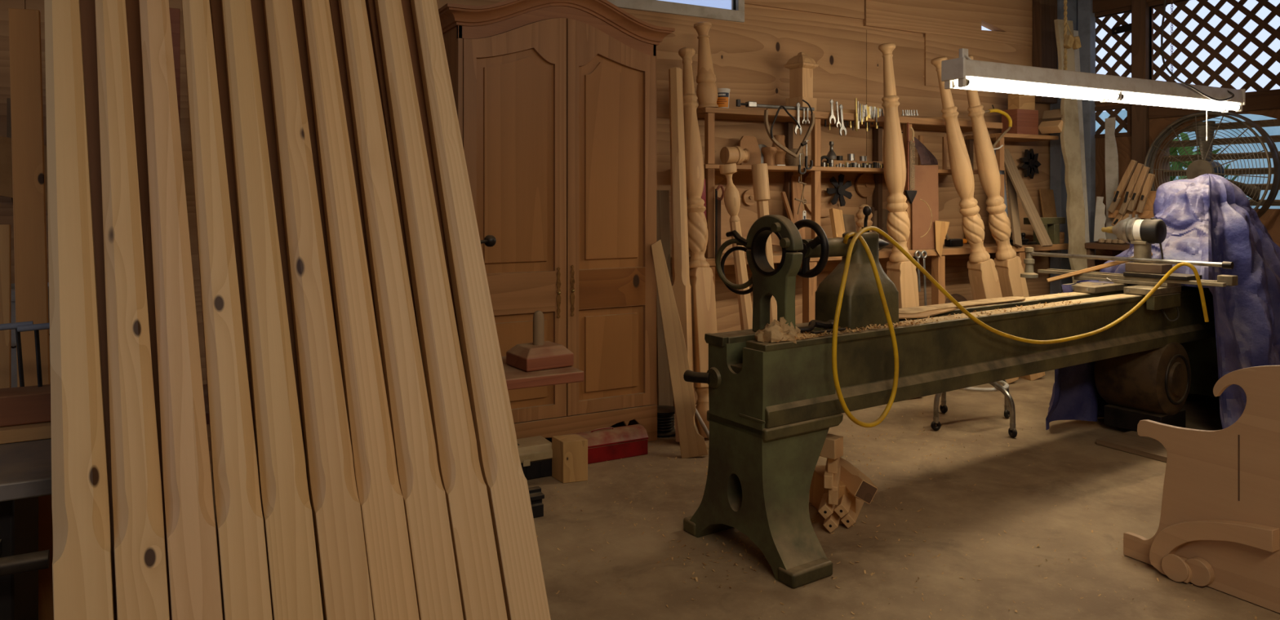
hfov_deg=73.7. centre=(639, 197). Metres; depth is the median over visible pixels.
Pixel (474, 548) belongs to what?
post
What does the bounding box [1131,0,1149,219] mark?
trim
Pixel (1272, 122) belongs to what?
window
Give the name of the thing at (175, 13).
board
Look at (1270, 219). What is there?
wall
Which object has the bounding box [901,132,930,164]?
belt
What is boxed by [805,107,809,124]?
spanner
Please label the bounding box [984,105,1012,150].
hoop
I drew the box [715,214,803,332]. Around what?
steady rest
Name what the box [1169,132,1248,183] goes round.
bush
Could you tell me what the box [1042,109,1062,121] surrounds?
stick
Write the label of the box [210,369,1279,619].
floor
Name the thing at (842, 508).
square offcut
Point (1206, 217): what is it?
tarp
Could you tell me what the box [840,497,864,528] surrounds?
square offcut
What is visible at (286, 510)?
post
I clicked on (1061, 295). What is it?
wooden board
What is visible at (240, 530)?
post
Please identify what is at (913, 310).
sheet
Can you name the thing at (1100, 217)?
board
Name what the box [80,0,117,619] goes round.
square post
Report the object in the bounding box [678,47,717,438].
turned post
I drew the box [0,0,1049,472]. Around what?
wall
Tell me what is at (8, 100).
board offcut
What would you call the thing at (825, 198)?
wooden disc
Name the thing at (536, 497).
steel rail
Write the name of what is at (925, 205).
board
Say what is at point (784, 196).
stick
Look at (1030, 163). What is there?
rosette
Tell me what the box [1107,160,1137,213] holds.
board
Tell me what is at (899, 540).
chips
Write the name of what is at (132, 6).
square post
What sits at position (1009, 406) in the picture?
stool
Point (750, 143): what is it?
board
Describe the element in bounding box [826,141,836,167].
valve
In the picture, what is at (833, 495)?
square offcut
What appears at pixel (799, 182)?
gauge
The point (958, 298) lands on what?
wooden disc
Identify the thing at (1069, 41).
hanger
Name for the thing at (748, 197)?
wooden disc
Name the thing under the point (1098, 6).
trim
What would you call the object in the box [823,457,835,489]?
square offcut
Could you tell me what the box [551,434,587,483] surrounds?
block
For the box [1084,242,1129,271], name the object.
workbench
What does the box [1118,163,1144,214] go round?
board
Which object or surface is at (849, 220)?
board
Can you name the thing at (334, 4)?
square post
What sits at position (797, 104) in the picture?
spanner
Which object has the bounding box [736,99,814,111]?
clamp
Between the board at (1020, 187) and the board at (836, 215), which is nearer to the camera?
the board at (836, 215)
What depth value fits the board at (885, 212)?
5.99 m
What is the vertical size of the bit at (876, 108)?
0.093 m
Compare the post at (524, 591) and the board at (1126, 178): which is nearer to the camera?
the post at (524, 591)
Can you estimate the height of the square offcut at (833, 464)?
0.066 m
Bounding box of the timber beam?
[0,384,50,427]
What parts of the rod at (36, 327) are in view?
rod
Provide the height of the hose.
0.743 m
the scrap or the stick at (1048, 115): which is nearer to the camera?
the scrap
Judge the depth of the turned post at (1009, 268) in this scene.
5.92 m
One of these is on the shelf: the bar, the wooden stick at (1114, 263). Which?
the bar
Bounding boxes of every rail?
[528,486,544,518]
[1108,191,1156,243]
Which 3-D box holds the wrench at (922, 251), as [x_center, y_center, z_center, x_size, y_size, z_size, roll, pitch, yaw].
[1.904,0.559,5.726,0.057,0.402,0.015,0,0,-29]
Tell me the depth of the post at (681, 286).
4.65 m
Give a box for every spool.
[657,405,675,438]
[720,146,750,164]
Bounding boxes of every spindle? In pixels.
[719,163,752,330]
[751,163,777,323]
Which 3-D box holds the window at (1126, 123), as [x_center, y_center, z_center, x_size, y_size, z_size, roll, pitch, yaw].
[3.716,-0.595,6.774,0.089,0.256,0.425,0,0,-29]
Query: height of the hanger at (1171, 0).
0.961 m
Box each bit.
[854,97,857,131]
[857,101,859,128]
[858,103,861,122]
[861,104,862,124]
[862,106,865,121]
[875,108,877,122]
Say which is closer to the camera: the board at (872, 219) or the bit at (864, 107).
the bit at (864, 107)
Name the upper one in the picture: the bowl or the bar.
the bowl
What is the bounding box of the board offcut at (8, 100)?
[6,97,11,137]
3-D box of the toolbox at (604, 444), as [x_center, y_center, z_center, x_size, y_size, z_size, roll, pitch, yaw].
[-0.189,1.226,4.263,0.446,0.146,0.156,0,0,-29]
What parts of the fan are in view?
blade, motor, blade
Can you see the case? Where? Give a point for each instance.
(535, 453)
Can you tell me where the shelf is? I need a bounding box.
[686,106,1068,323]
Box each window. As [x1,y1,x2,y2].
[607,0,744,22]
[1094,5,1131,104]
[1094,103,1131,137]
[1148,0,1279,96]
[1162,119,1279,205]
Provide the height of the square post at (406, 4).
2.090 m
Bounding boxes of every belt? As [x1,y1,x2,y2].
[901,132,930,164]
[923,144,934,164]
[928,150,937,164]
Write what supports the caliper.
hanging from the shelf
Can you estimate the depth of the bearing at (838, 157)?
5.64 m
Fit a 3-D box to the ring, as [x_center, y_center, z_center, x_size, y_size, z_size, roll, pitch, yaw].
[1.193,-0.231,5.521,0.075,0.074,0.030,0,0,-12]
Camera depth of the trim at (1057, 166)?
6.86 m
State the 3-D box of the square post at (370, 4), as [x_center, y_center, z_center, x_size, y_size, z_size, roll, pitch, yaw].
[-0.538,0.249,2.097,0.066,2.090,0.788,0,0,-39]
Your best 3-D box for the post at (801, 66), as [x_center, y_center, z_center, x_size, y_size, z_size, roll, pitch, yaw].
[1.029,-0.724,5.443,0.155,0.400,0.155,0,0,-41]
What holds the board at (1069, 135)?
on the floor
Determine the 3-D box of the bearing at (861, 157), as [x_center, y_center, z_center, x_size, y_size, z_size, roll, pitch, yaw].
[1.499,-0.259,5.757,0.036,0.032,0.036,0,0,-29]
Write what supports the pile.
on the pattern lathe
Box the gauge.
[794,178,806,214]
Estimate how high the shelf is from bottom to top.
1.866 m
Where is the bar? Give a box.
[1025,241,1036,244]
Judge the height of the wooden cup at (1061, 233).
0.084 m
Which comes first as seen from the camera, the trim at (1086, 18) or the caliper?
the caliper
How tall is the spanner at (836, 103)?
0.168 m
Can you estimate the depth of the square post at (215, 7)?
2.00 m
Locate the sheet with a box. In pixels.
[898,296,1025,314]
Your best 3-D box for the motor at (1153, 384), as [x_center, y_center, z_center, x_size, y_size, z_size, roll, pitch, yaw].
[2.784,1.020,4.710,0.410,0.496,0.360,0,0,-34]
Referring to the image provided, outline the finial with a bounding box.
[855,204,872,231]
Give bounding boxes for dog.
[797,320,845,333]
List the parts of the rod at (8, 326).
rod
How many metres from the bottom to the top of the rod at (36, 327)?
0.249 m
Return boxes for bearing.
[836,155,842,160]
[847,154,854,160]
[859,155,865,160]
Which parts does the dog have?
arm, plate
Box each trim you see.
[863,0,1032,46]
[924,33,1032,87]
[1032,0,1057,104]
[1049,0,1077,294]
[1077,0,1095,271]
[1092,0,1159,13]
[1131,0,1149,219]
[1148,93,1279,119]
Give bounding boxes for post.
[44,0,115,619]
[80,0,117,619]
[94,0,169,619]
[124,0,172,619]
[139,0,222,619]
[181,0,272,619]
[208,0,260,494]
[221,0,323,619]
[250,0,309,495]
[262,0,373,619]
[292,0,342,375]
[301,0,419,619]
[328,0,381,357]
[337,0,463,619]
[364,0,422,364]
[374,0,507,619]
[400,0,463,365]
[410,0,551,619]
[668,66,694,442]
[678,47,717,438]
[693,22,718,107]
[784,52,818,111]
[878,43,919,308]
[930,56,1018,384]
[966,55,1045,381]
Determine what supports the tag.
hanging from the shelf
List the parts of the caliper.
wooden arm, wooden arm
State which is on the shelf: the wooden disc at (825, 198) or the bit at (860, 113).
the bit at (860, 113)
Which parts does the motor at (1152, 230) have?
power cord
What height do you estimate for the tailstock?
0.475 m
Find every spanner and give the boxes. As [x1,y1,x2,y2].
[794,102,802,134]
[801,107,805,124]
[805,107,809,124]
[828,99,835,124]
[835,101,840,128]
[839,104,846,136]
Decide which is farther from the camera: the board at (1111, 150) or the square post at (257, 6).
the board at (1111, 150)
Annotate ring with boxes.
[820,155,830,166]
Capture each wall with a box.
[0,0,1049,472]
[1095,0,1279,271]
[1095,109,1279,208]
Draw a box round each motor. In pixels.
[1093,342,1191,431]
[1101,214,1179,321]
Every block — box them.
[506,311,573,372]
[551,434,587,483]
[819,433,843,459]
[1008,93,1035,110]
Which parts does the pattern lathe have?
rail, leg, leg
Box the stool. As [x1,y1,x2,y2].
[930,380,1017,438]
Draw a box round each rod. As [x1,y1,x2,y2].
[0,321,33,386]
[17,323,49,386]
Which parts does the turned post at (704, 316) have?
twisted bulb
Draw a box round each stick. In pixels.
[701,178,706,217]
[780,191,795,223]
[1038,120,1062,133]
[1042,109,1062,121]
[1046,253,1152,283]
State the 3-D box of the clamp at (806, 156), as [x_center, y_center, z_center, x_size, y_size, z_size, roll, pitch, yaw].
[1.039,-0.261,5.266,0.061,0.185,0.014,0,0,-29]
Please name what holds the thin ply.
on the pattern lathe
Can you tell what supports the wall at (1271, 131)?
on the ground
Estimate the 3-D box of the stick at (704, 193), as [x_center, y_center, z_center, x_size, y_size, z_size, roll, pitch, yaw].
[0.363,0.087,4.896,0.034,0.384,0.071,0,0,-8]
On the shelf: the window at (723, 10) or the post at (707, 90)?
the post at (707, 90)
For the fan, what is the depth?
5.82 m
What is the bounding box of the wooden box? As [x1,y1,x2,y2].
[1001,108,1038,134]
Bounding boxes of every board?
[0,422,51,444]
[11,282,50,387]
[168,7,180,129]
[656,190,673,406]
[738,135,760,164]
[770,232,780,246]
[791,175,805,239]
[829,208,845,238]
[842,213,856,231]
[869,206,874,231]
[874,208,888,240]
[911,164,938,249]
[1004,148,1053,247]
[1005,170,1022,248]
[1039,188,1057,217]
[1053,18,1087,283]
[1093,196,1106,241]
[1105,117,1118,239]
[1123,365,1279,613]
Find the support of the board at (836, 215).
on the shelf
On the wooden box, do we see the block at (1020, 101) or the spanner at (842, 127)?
the block at (1020, 101)
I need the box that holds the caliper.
[764,99,814,157]
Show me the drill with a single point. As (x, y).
(948, 242)
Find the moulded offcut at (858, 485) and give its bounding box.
[839,457,877,504]
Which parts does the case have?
lid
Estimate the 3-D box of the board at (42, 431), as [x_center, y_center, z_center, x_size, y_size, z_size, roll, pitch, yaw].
[-1.818,0.534,1.758,1.100,0.030,0.150,0,0,-29]
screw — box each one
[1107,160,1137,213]
[1111,213,1124,226]
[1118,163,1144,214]
[1120,213,1129,221]
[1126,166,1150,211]
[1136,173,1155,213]
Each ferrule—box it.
[1097,238,1105,243]
[1105,239,1111,244]
[1111,239,1118,244]
[1117,239,1124,244]
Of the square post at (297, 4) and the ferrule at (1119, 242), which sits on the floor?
the square post at (297, 4)
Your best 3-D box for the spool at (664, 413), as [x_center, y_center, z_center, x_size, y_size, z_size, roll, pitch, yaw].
[0.122,1.232,4.684,0.170,0.134,0.170,0,0,-29]
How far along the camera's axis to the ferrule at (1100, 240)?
6.33 m
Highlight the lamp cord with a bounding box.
[1160,0,1234,101]
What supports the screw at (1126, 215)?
hanging from the rail at (1148, 213)
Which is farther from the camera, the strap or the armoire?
the strap
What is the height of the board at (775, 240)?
0.196 m
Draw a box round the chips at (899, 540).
[536,413,1257,619]
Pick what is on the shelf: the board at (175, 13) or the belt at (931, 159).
the belt at (931, 159)
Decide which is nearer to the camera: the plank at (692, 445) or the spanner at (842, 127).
the plank at (692, 445)
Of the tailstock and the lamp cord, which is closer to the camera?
the tailstock
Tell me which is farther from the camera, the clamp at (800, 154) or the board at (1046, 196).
the board at (1046, 196)
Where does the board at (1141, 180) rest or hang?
attached to the rail at (1148, 213)
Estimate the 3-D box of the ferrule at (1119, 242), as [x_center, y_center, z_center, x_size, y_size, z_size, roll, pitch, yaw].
[3.506,0.327,6.216,0.048,0.034,0.048,0,0,-29]
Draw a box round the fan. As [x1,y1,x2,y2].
[1143,111,1279,218]
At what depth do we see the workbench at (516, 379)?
2.38 m
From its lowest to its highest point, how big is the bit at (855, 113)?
0.213 m
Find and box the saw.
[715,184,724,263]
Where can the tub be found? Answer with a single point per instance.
(723, 94)
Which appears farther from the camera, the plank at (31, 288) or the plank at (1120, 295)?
the plank at (1120, 295)
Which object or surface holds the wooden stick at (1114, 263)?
on the carriage
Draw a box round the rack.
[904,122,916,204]
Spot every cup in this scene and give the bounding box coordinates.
[760,146,777,165]
[771,134,786,165]
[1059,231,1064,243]
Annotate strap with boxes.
[1111,22,1131,35]
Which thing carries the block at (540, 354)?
on the workbench at (516, 379)
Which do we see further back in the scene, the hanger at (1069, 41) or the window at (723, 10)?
the window at (723, 10)
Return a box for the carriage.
[1020,240,1238,311]
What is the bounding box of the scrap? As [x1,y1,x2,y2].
[934,220,950,258]
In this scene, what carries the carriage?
on the pattern lathe
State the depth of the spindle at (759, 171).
4.93 m
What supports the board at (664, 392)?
on the floor
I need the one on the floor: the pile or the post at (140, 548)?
the post at (140, 548)
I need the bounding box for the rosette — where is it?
[1018,148,1041,178]
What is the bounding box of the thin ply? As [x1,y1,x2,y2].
[898,308,956,319]
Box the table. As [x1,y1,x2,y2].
[0,439,51,619]
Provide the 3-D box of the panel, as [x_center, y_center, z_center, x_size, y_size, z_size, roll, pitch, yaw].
[2.707,-0.004,6.375,0.068,0.730,0.273,0,0,9]
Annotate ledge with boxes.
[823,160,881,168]
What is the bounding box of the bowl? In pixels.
[784,148,804,166]
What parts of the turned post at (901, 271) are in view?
twisted bulb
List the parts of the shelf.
leg, leg, shelf, shelf, timber strip, slat, leg, slat, timber strip, leg, shelf, leg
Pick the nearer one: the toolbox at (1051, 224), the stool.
the stool
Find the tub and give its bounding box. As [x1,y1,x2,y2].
[716,88,729,108]
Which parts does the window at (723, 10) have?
pane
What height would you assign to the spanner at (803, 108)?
0.104 m
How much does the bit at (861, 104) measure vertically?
0.125 m
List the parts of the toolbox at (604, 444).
handle, lid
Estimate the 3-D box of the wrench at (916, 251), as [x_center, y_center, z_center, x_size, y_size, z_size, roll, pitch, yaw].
[1.855,0.495,5.699,0.057,0.277,0.015,0,0,-29]
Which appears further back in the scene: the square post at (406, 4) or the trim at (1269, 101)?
the trim at (1269, 101)
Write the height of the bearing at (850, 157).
0.045 m
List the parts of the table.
fence rail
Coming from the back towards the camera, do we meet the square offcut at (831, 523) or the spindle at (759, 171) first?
the spindle at (759, 171)
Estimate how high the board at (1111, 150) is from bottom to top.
0.941 m
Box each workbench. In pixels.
[202,356,583,424]
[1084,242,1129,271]
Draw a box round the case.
[516,435,552,479]
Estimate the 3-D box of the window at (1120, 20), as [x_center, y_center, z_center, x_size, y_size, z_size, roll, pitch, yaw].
[3.724,-1.105,6.761,0.089,0.736,0.507,0,0,-29]
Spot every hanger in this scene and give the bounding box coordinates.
[1063,0,1081,70]
[1170,0,1173,82]
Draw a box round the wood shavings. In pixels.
[754,317,800,343]
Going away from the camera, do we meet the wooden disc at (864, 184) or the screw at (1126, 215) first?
the wooden disc at (864, 184)
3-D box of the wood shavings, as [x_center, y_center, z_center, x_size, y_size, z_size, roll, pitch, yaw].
[0.509,0.479,3.077,0.236,0.086,0.131,0,0,-34]
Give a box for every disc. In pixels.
[742,189,755,205]
[758,144,767,163]
[803,172,839,217]
[855,173,875,196]
[945,293,967,303]
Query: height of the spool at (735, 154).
0.114 m
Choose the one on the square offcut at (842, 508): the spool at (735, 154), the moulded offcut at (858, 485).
the moulded offcut at (858, 485)
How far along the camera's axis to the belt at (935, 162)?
6.06 m
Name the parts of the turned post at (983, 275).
twisted bulb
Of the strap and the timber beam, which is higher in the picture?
the strap
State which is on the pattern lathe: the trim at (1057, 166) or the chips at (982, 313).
the chips at (982, 313)
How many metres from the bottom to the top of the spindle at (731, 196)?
1.487 m
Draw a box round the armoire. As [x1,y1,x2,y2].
[438,0,675,441]
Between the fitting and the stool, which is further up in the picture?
the fitting
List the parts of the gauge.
cross arm, rod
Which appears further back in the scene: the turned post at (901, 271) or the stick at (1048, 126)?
the stick at (1048, 126)
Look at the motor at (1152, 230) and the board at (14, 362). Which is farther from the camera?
the motor at (1152, 230)
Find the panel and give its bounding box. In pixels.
[994,150,1008,217]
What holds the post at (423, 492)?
on the floor
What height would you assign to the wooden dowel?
0.276 m
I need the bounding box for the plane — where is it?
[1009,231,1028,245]
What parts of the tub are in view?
lid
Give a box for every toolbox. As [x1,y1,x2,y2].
[561,424,648,464]
[1023,217,1065,244]
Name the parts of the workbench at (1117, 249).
leg, leg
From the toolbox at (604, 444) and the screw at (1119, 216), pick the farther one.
the screw at (1119, 216)
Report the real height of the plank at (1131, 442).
0.029 m
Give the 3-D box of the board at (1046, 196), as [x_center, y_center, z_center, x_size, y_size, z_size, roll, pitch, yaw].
[3.266,0.146,6.804,0.182,0.424,0.092,0,0,-28]
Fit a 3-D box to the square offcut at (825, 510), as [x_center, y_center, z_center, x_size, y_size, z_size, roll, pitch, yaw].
[0.771,1.208,3.458,0.057,0.057,0.401,0,0,18]
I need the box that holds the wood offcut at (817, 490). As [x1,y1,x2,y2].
[809,465,855,524]
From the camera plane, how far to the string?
5.00 m
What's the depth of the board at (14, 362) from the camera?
2.46 m
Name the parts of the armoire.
door frame, panel, rail, panel, cornice, panel, panel, door frame, rail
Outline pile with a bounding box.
[775,320,928,342]
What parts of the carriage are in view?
guide rod, slide rail, slide rail, slide plate, rod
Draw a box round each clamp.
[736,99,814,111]
[798,153,806,174]
[804,139,813,169]
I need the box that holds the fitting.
[941,48,1245,112]
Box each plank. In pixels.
[0,224,11,388]
[8,8,53,619]
[651,240,707,458]
[878,293,1137,328]
[1073,30,1089,242]
[1096,431,1167,462]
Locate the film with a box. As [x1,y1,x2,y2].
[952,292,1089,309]
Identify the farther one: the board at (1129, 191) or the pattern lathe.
the board at (1129, 191)
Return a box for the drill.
[944,233,967,247]
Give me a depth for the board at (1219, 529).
2.78 m
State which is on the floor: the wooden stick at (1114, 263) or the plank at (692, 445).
the plank at (692, 445)
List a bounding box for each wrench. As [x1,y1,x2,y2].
[914,250,920,291]
[920,250,927,306]
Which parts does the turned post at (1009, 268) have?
twisted bulb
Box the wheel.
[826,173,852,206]
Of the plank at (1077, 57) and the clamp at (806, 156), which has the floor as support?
the plank at (1077, 57)
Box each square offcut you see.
[817,492,835,519]
[822,511,839,533]
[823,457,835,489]
[827,457,839,474]
[828,460,840,505]
[834,494,851,518]
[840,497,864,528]
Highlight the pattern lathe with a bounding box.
[683,284,1219,588]
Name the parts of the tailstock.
clamp lever, lever knob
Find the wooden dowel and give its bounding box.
[694,408,709,439]
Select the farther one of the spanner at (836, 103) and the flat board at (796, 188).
the flat board at (796, 188)
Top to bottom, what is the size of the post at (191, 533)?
2.176 m
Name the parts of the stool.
caster stem, leg, leg, caster stem, leg, leg, caster stem, caster stem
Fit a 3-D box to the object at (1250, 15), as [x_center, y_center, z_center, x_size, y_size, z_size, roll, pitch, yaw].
[4.245,-1.080,5.808,0.089,0.786,1.577,0,0,-29]
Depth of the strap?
6.62 m
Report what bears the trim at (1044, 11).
attached to the wall at (749, 57)
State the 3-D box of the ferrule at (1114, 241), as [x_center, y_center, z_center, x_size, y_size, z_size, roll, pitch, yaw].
[3.485,0.327,6.253,0.048,0.034,0.048,0,0,-29]
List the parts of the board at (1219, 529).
scroll moulding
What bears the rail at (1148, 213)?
on the workbench at (1117, 249)
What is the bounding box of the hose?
[831,226,1208,427]
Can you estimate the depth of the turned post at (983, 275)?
5.79 m
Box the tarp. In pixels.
[1045,173,1279,430]
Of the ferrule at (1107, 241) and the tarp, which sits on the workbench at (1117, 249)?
the ferrule at (1107, 241)
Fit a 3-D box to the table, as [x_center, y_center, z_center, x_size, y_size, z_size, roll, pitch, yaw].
[-1.731,0.925,1.599,1.100,0.750,0.512,0,0,-29]
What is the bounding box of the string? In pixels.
[1205,100,1207,141]
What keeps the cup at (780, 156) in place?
on the shelf
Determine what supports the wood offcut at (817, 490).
on the floor
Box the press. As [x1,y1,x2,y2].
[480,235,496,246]
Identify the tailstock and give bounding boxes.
[794,206,898,330]
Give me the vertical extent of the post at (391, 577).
2.177 m
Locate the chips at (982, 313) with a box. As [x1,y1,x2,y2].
[886,293,1083,326]
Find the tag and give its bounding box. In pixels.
[800,151,805,219]
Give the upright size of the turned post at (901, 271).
2.284 m

